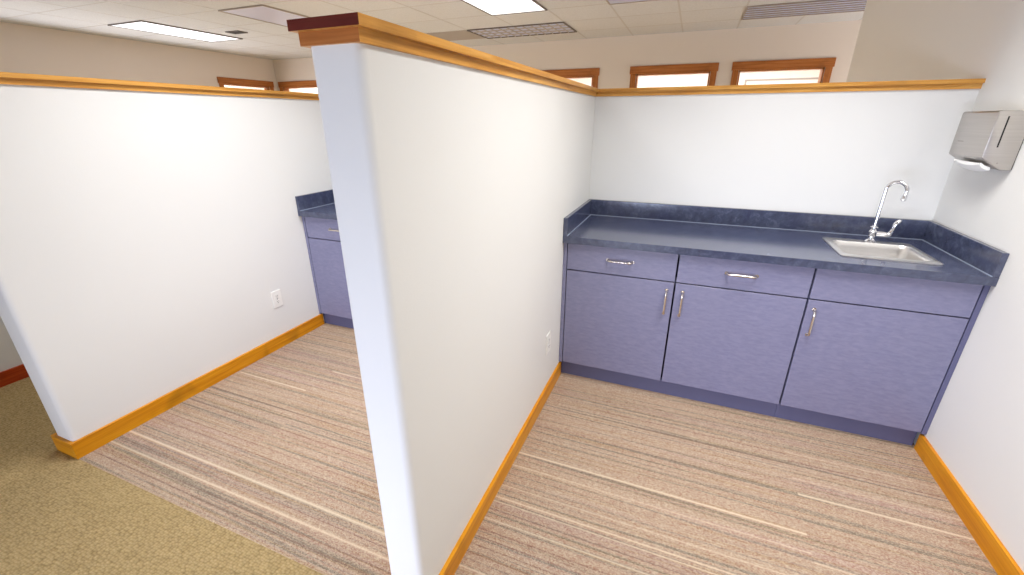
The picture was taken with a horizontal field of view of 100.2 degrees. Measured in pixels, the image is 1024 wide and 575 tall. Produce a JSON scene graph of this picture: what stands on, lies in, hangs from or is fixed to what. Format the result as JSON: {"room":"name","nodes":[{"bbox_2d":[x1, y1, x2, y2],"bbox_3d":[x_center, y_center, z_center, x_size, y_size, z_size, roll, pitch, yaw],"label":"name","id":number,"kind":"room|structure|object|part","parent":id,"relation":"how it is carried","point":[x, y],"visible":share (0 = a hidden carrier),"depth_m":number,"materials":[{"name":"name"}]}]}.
{"room":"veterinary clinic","nodes":[
{"label":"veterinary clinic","id":0,"kind":"room"},
{"bbox_2d":[0,316,22,371],"bbox_3d":[-2.845,-0.494,3.134,0.124,1.674,2.167,8,23,20],"label":"wall","id":1,"kind":"structure","parent":0,"point":[9,356],"depth_m":2.62,"materials":[{"name":"white paint"}]},
{"bbox_2d":[0,364,28,387],"bbox_3d":[-2.846,0.246,3.417,0.152,0.088,2.181,8,23,20],"label":"baseboard","id":2,"kind":"structure","parent":1,"relation":"attached to","point":[17,373],"depth_m":2.65,"materials":[{"name":"brown wood"}]},
{"bbox_2d":[0,22,317,93],"bbox_3d":[-5.494,-2.000,5.803,0.120,2.539,11.300,8,23,20],"label":"wall","id":3,"kind":"structure","parent":0,"point":[26,49],"depth_m":5.73,"materials":[{"name":"beige paint"}]},
{"bbox_2d":[217,77,273,90],"bbox_3d":[-4.631,-2.938,7.679,0.170,1.436,1.100,8,23,20],"label":"window","id":4,"kind":"structure","parent":3,"relation":"in","point":[267,85],"depth_m":7.39,"materials":[{"name":"brown wood"}]},
{"bbox_2d":[0,84,332,441],"bbox_3d":[-1.759,-0.337,2.729,0.147,1.674,2.167,8,23,20],"label":"wall","id":5,"kind":"structure","parent":0,"point":[147,238],"depth_m":2.20,"materials":[{"name":"white paint"}]},
{"bbox_2d":[0,72,318,99],"bbox_3d":[-1.769,-1.106,2.406,0.191,0.043,2.167,8,23,20],"label":"trim","id":6,"kind":"structure","parent":5,"relation":"attached to","point":[10,78],"depth_m":2.07,"materials":[{"name":"brown wood"}]},
{"bbox_2d":[50,314,323,458],"bbox_3d":[-1.760,0.403,3.012,0.175,0.088,2.181,8,23,20],"label":"baseboard","id":7,"kind":"structure","parent":5,"relation":"attached to","point":[85,445],"depth_m":2.43,"materials":[{"name":"orange wood"}]},
{"bbox_2d":[271,289,282,308],"bbox_3d":[-1.639,0.079,2.987,0.009,0.120,0.074,8,23,20],"label":"wall outlet","id":8,"kind":"object","parent":5,"relation":"attached to","point":[277,301],"visible":1,"depth_m":2.98,"materials":[{"name":"white plastic"}]},
{"bbox_2d":[224,85,263,89],"bbox_3d":[-7.137,-2.256,6.467,0.100,2.539,11.400,8,23,20],"label":"wall","id":9,"kind":"structure","parent":0,"point":[224,85],"depth_m":9.22,"materials":[{"name":"paint"}]},
{"bbox_2d":[0,0,863,59],"bbox_3d":[-1.244,-2.595,3.743,12.640,0.061,11.300,8,23,20],"label":"ceiling","id":10,"kind":"structure","parent":0,"point":[589,18],"depth_m":4.61,"materials":[{"name":"tile"}]},
{"bbox_2d":[108,20,242,41],"bbox_3d":[-4.121,-3.170,5.321,0.610,0.012,1.220,8,23,20],"label":"recessed light","id":11,"kind":"object","parent":10,"relation":"in","point":[140,25],"visible":1,"depth_m":5.25,"materials":[{"name":"grey plastic"}]},
{"bbox_2d":[225,30,247,33],"bbox_3d":[-3.425,-3.172,5.322,0.220,0.010,0.140,8,23,20],"label":"ceiling vent","id":12,"kind":"object","parent":10,"relation":"in","point":[235,31],"visible":1,"depth_m":5.31,"materials":[{"name":"grey metal"}]},
{"bbox_2d":[218,4,307,26],"bbox_3d":[-2.422,-2.924,4.687,0.610,0.012,1.220,8,23,20],"label":"recessed light","id":13,"kind":"object","parent":10,"relation":"in","point":[264,13],"visible":0.49,"depth_m":4.39,"materials":[{"name":"white plastic"}]},
{"bbox_2d":[427,30,483,40],"bbox_3d":[-0.722,-3.280,5.581,0.550,0.006,0.570,8,23,20],"label":"ceiling panel","id":14,"kind":"object","parent":10,"relation":"attached to","point":[463,34],"visible":0.86,"depth_m":5.54,"materials":[{"name":"beige tile"}]},
{"bbox_2d":[461,0,546,15],"bbox_3d":[-0.156,-2.597,3.841,0.610,0.012,1.220,8,23,20],"label":"recessed light","id":15,"kind":"object","parent":10,"relation":"in","point":[491,7],"visible":1,"depth_m":4.12,"materials":[{"name":"grey plastic"}]},
{"bbox_2d":[467,22,576,38],"bbox_3d":[0.127,-3.155,5.265,1.220,0.012,0.610,8,23,20],"label":"ceiling vent","id":16,"kind":"object","parent":10,"relation":"in","point":[555,27],"visible":1,"depth_m":5.25,"materials":[{"name":"grey metal"}]},
{"bbox_2d":[606,0,656,4],"bbox_3d":[0.976,-2.433,3.419,0.610,0.012,1.220,8,23,20],"label":"recessed light","id":17,"kind":"object","parent":10,"relation":"in","point":[610,2],"visible":1,"depth_m":3.95,"materials":[{"name":"white plastic"}]},
{"bbox_2d":[741,0,866,19],"bbox_3d":[2.959,-2.746,4.208,1.220,0.012,0.610,8,23,20],"label":"ceiling vent","id":18,"kind":"object","parent":10,"relation":"in","point":[817,7],"visible":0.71,"depth_m":4.23,"materials":[{"name":"grey metal"}]},
{"bbox_2d":[311,43,595,574],"bbox_3d":[0.060,-0.075,2.050,0.130,1.674,2.167,8,23,20],"label":"wall","id":19,"kind":"structure","parent":0,"point":[455,187],"depth_m":1.26,"materials":[{"name":"white paint"}]},
{"bbox_2d":[286,12,598,95],"bbox_3d":[0.053,-0.843,1.726,0.168,0.043,2.167,8,23,20],"label":"trim","id":20,"kind":"structure","parent":19,"relation":"attached to","point":[355,27],"depth_m":0.90,"materials":[{"name":"brown wood"}]},
{"bbox_2d":[439,361,560,574],"bbox_3d":[-0.053,0.768,2.072,0.158,0.088,1.578,8,23,20],"label":"baseboard","id":21,"kind":"structure","parent":19,"relation":"attached to","point":[458,552],"depth_m":1.83,"materials":[{"name":"orange wood"}]},
{"bbox_2d":[546,331,550,354],"bbox_3d":[0.204,0.309,2.383,0.009,0.120,0.074,8,23,20],"label":"wall outlet","id":22,"kind":"object","parent":19,"relation":"attached to","point":[548,337],"visible":1,"depth_m":2.37,"materials":[{"name":"white plastic"}]},
{"bbox_2d":[0,323,997,574],"bbox_3d":[-0.974,0.407,3.202,10.720,0.060,8.530,8,23,20],"label":"floor","id":23,"kind":"structure","parent":0,"point":[608,478],"depth_m":1.87,"materials":[{"name":"carpet"}]},
{"bbox_2d":[302,217,353,328],"bbox_3d":[-0.847,-0.129,3.290,1.212,0.874,0.653,8,23,20],"label":"base cabinet","id":24,"kind":"object","parent":23,"relation":"on","point":[322,236],"visible":0.23,"depth_m":3.17,"materials":[{"name":"blue"}]},
{"bbox_2d":[295,189,336,219],"bbox_3d":[-0.564,-0.564,3.004,1.820,0.140,0.648,8,23,20],"label":"countertop","id":25,"kind":"structure","parent":24,"relation":"on","point":[321,204],"depth_m":3.09,"materials":[{"name":"blue stone"}]},
{"bbox_3d":[-1.222,-0.404,3.015,0.583,0.152,0.018,8,23,20],"label":"drawer","id":26,"kind":"part","parent":24,"relation":"part of","materials":[{"name":"purple laminate"}]},
{"bbox_3d":[-1.221,-0.045,3.155,0.583,0.605,0.018,8,23,20],"label":"door","id":27,"kind":"part","parent":24,"relation":"part of","materials":[{"name":"purple laminate"}]},
{"bbox_2d":[559,243,814,416],"bbox_3d":[0.964,0.133,2.614,1.212,0.874,0.653,8,23,20],"label":"base cabinet","id":28,"kind":"object","parent":23,"relation":"on","point":[722,332],"visible":0.96,"depth_m":2.33,"materials":[{"name":"blue"}]},
{"bbox_3d":[0.591,0.216,2.479,0.583,0.605,0.018,8,23,20],"label":"door","id":29,"kind":"part","parent":28,"relation":"part of","materials":[{"name":"purple laminate"}]},
{"bbox_3d":[0.583,-0.138,2.314,0.152,0.017,0.036,8,23,20],"label":"handle","id":30,"kind":"part","parent":28,"relation":"part of","materials":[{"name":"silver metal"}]},
{"bbox_3d":[0.590,-0.142,2.339,0.583,0.152,0.018,8,23,20],"label":"drawer","id":31,"kind":"part","parent":28,"relation":"part of","materials":[{"name":"purple laminate"}]},
{"bbox_3d":[0.821,0.081,2.298,0.017,0.152,0.036,8,23,20],"label":"handle","id":32,"kind":"part","parent":28,"relation":"part of","materials":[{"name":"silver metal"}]},
{"bbox_3d":[0.895,0.092,2.271,0.017,0.152,0.036,8,23,20],"label":"handle","id":33,"kind":"part","parent":28,"relation":"part of","materials":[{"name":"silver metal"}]},
{"bbox_3d":[1.143,0.296,2.273,0.592,0.605,0.018,8,23,20],"label":"door","id":34,"kind":"part","parent":28,"relation":"part of","materials":[{"name":"purple laminate"}]},
{"bbox_3d":[1.132,-0.059,2.109,0.152,0.017,0.036,8,23,20],"label":"handle","id":35,"kind":"part","parent":28,"relation":"part of","materials":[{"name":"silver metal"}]},
{"bbox_3d":[1.143,-0.062,2.132,0.592,0.152,0.018,8,23,20],"label":"drawer","id":36,"kind":"part","parent":28,"relation":"part of","materials":[{"name":"purple laminate"}]},
{"bbox_2d":[563,199,1009,286],"bbox_3d":[1.252,-0.302,2.326,1.831,0.140,0.648,8,23,20],"label":"countertop","id":37,"kind":"structure","parent":28,"relation":"on","point":[787,238],"depth_m":2.32,"materials":[{"name":"blue laminate"}]},
{"bbox_2d":[822,237,943,264],"bbox_3d":[1.796,-0.116,2.135,0.384,0.158,0.374,8,23,20],"label":"sink","id":38,"kind":"object","parent":37,"relation":"in","point":[855,248],"visible":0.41,"depth_m":2.18,"materials":[{"name":"metal"}]},
{"bbox_2d":[863,180,908,242],"bbox_3d":[1.893,-0.379,2.154,0.067,0.317,0.122,-19,28,-40],"label":"faucet","id":39,"kind":"object","parent":37,"relation":"on","point":[872,232],"visible":1,"depth_m":2.16,"materials":[{"name":"silver metal"}]},
{"bbox_3d":[1.915,-0.303,2.178,0.088,0.096,0.025,10,24,25],"label":"lever","id":40,"kind":"part","parent":39,"relation":"part of","materials":[{"name":"silver metal"}]},
{"bbox_3d":[1.886,-0.407,2.128,0.017,0.247,0.099,-13,25,-29],"label":"spout","id":41,"kind":"part","parent":39,"relation":"part of","materials":[{"name":"silver metal"}]},
{"bbox_2d":[774,268,990,445],"bbox_3d":[1.814,0.255,2.296,0.617,0.874,0.652,8,23,20],"label":"base cabinet","id":42,"kind":"object","parent":23,"relation":"on","point":[874,355],"visible":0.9,"depth_m":2.02,"materials":[{"name":"blue"}]},
{"bbox_3d":[1.444,0.172,2.066,0.017,0.152,0.036,8,23,20],"label":"handle","id":43,"kind":"part","parent":42,"relation":"part of","materials":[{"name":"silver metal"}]},
{"bbox_3d":[1.700,0.377,2.065,0.590,0.605,0.018,8,23,20],"label":"door","id":44,"kind":"part","parent":42,"relation":"part of","materials":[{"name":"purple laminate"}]},
{"bbox_2d":[273,20,861,90],"bbox_3d":[0.631,-2.269,6.466,10.720,2.539,0.120,8,23,20],"label":"wall","id":45,"kind":"structure","parent":0,"point":[614,56],"depth_m":5.45,"materials":[{"name":"beige paint"}]},
{"bbox_2d":[278,80,316,91],"bbox_3d":[-3.807,-3.076,8.029,1.120,1.436,0.170,8,23,20],"label":"window","id":46,"kind":"structure","parent":45,"relation":"in","point":[283,86],"depth_m":7.78,"materials":[{"name":"brown wood"}]},
{"bbox_3d":[-3.825,-3.685,7.746,1.084,0.095,0.020,8,23,20],"label":"head casing","id":47,"kind":"part","parent":46,"relation":"part of","materials":[{"name":"brown wood"}]},
{"bbox_2d":[542,68,599,87],"bbox_3d":[0.714,-2.423,6.341,1.120,1.436,0.170,8,23,20],"label":"window","id":48,"kind":"structure","parent":45,"relation":"in","point":[593,73],"depth_m":5.97,"materials":[{"name":"brown wood"}]},
{"bbox_3d":[0.696,-3.032,6.058,1.084,0.095,0.020,8,23,20],"label":"head casing","id":49,"kind":"part","parent":48,"relation":"part of","materials":[{"name":"brown wood"}]},
{"bbox_3d":[1.157,-2.354,6.128,0.071,1.221,0.017,8,23,20],"label":"casing","id":50,"kind":"part","parent":48,"relation":"part of","materials":[{"name":"brown wood"}]},
{"bbox_2d":[629,63,718,87],"bbox_3d":[2.100,-2.223,5.824,1.119,1.436,0.170,8,23,20],"label":"window","id":51,"kind":"structure","parent":45,"relation":"in","point":[700,68],"depth_m":5.54,"materials":[{"name":"brown wood"}]},
{"bbox_3d":[1.625,-2.286,5.953,0.071,1.221,0.017,8,23,20],"label":"casing","id":52,"kind":"part","parent":51,"relation":"part of","materials":[{"name":"brown wood"}]},
{"bbox_3d":[2.082,-2.832,5.541,1.083,0.095,0.020,8,23,20],"label":"head casing","id":53,"kind":"part","parent":51,"relation":"part of","materials":[{"name":"brown wood"}]},
{"bbox_3d":[2.542,-2.154,5.611,0.071,1.221,0.017,8,23,20],"label":"casing","id":54,"kind":"part","parent":51,"relation":"part of","materials":[{"name":"brown wood"}]},
{"bbox_2d":[730,57,835,84],"bbox_3d":[3.242,-2.058,5.398,1.109,1.436,0.170,8,23,20],"label":"window","id":55,"kind":"structure","parent":45,"relation":"in","point":[821,64],"depth_m":5.10,"materials":[{"name":"brown wood"}]},
{"bbox_3d":[2.772,-2.120,5.525,0.071,1.221,0.017,8,23,20],"label":"casing","id":56,"kind":"part","parent":55,"relation":"part of","materials":[{"name":"brown wood"}]},
{"bbox_3d":[3.225,-2.667,5.114,1.073,0.095,0.020,8,23,20],"label":"head casing","id":57,"kind":"part","parent":55,"relation":"part of","materials":[{"name":"brown wood"}]},
{"bbox_3d":[3.680,-1.989,5.186,0.071,1.221,0.017,8,23,20],"label":"casing","id":58,"kind":"part","parent":55,"relation":"part of","materials":[{"name":"brown wood"}]},
{"bbox_2d":[570,70,819,87],"bbox_3d":[0.876,-3.318,9.143,12.640,2.539,0.100,8,23,20],"label":"wall","id":59,"kind":"structure","parent":0,"point":[692,79],"depth_m":7.83,"materials":[{"name":"paint"}]},
{"bbox_2d":[744,77,818,84],"bbox_3d":[4.707,-3.049,7.533,1.280,1.140,0.017,8,23,20],"label":"whiteboard","id":60,"kind":"object","parent":59,"relation":"attached to","point":[814,79],"visible":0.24,"depth_m":7.36,"materials":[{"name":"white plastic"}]},
{"bbox_2d":[589,89,979,220],"bbox_3d":[-0.115,-0.550,3.264,5.088,1.674,0.124,8,23,20],"label":"wall","id":61,"kind":"structure","parent":0,"point":[837,153],"depth_m":2.41,"materials":[{"name":"white paint"}]},
{"bbox_2d":[589,199,930,238],"bbox_3d":[1.369,-0.426,2.590,1.831,0.102,0.022,8,23,20],"label":"backsplash","id":62,"kind":"structure","parent":61,"relation":"attached to","point":[847,224],"depth_m":2.54,"materials":[{"name":"blue laminate"}]},
{"bbox_2d":[595,78,985,96],"bbox_3d":[-0.127,-1.327,2.964,5.110,0.043,0.168,8,23,20],"label":"trim","id":63,"kind":"structure","parent":61,"relation":"attached to","point":[944,84],"depth_m":2.26,"materials":[{"name":"brown wood"}]},
{"bbox_2d":[846,0,1023,571],"bbox_3d":[1.790,-0.136,1.014,0.120,2.539,7.170,8,23,20],"label":"wall","id":64,"kind":"structure","parent":0,"point":[976,428],"depth_m":1.85,"materials":[{"name":"white paint"}]},
{"bbox_2d":[914,434,1023,574],"bbox_3d":[1.196,1.482,0.242,0.014,0.088,4.297,8,23,20],"label":"baseboard","id":65,"kind":"structure","parent":64,"relation":"attached to","point":[1001,560],"depth_m":1.71,"materials":[{"name":"orange wood"}]},
{"bbox_2d":[949,110,1023,169],"bbox_3d":[2.050,-0.639,1.849,0.110,0.229,0.271,8,23,20],"label":"paper towel dispenser","id":66,"kind":"object","parent":64,"relation":"attached to","point":[993,139],"visible":0.9,"depth_m":1.76,"materials":[{"name":"metal"}]},
{"bbox_2d":[954,159,989,170],"bbox_3d":[2.023,-0.537,1.888,0.038,0.042,0.208,8,23,20],"label":"paper towel","id":67,"kind":"object","parent":66,"relation":"hanging from","point":[974,166],"visible":1,"depth_m":1.86,"materials":[{"name":"white paper"}]}
]}

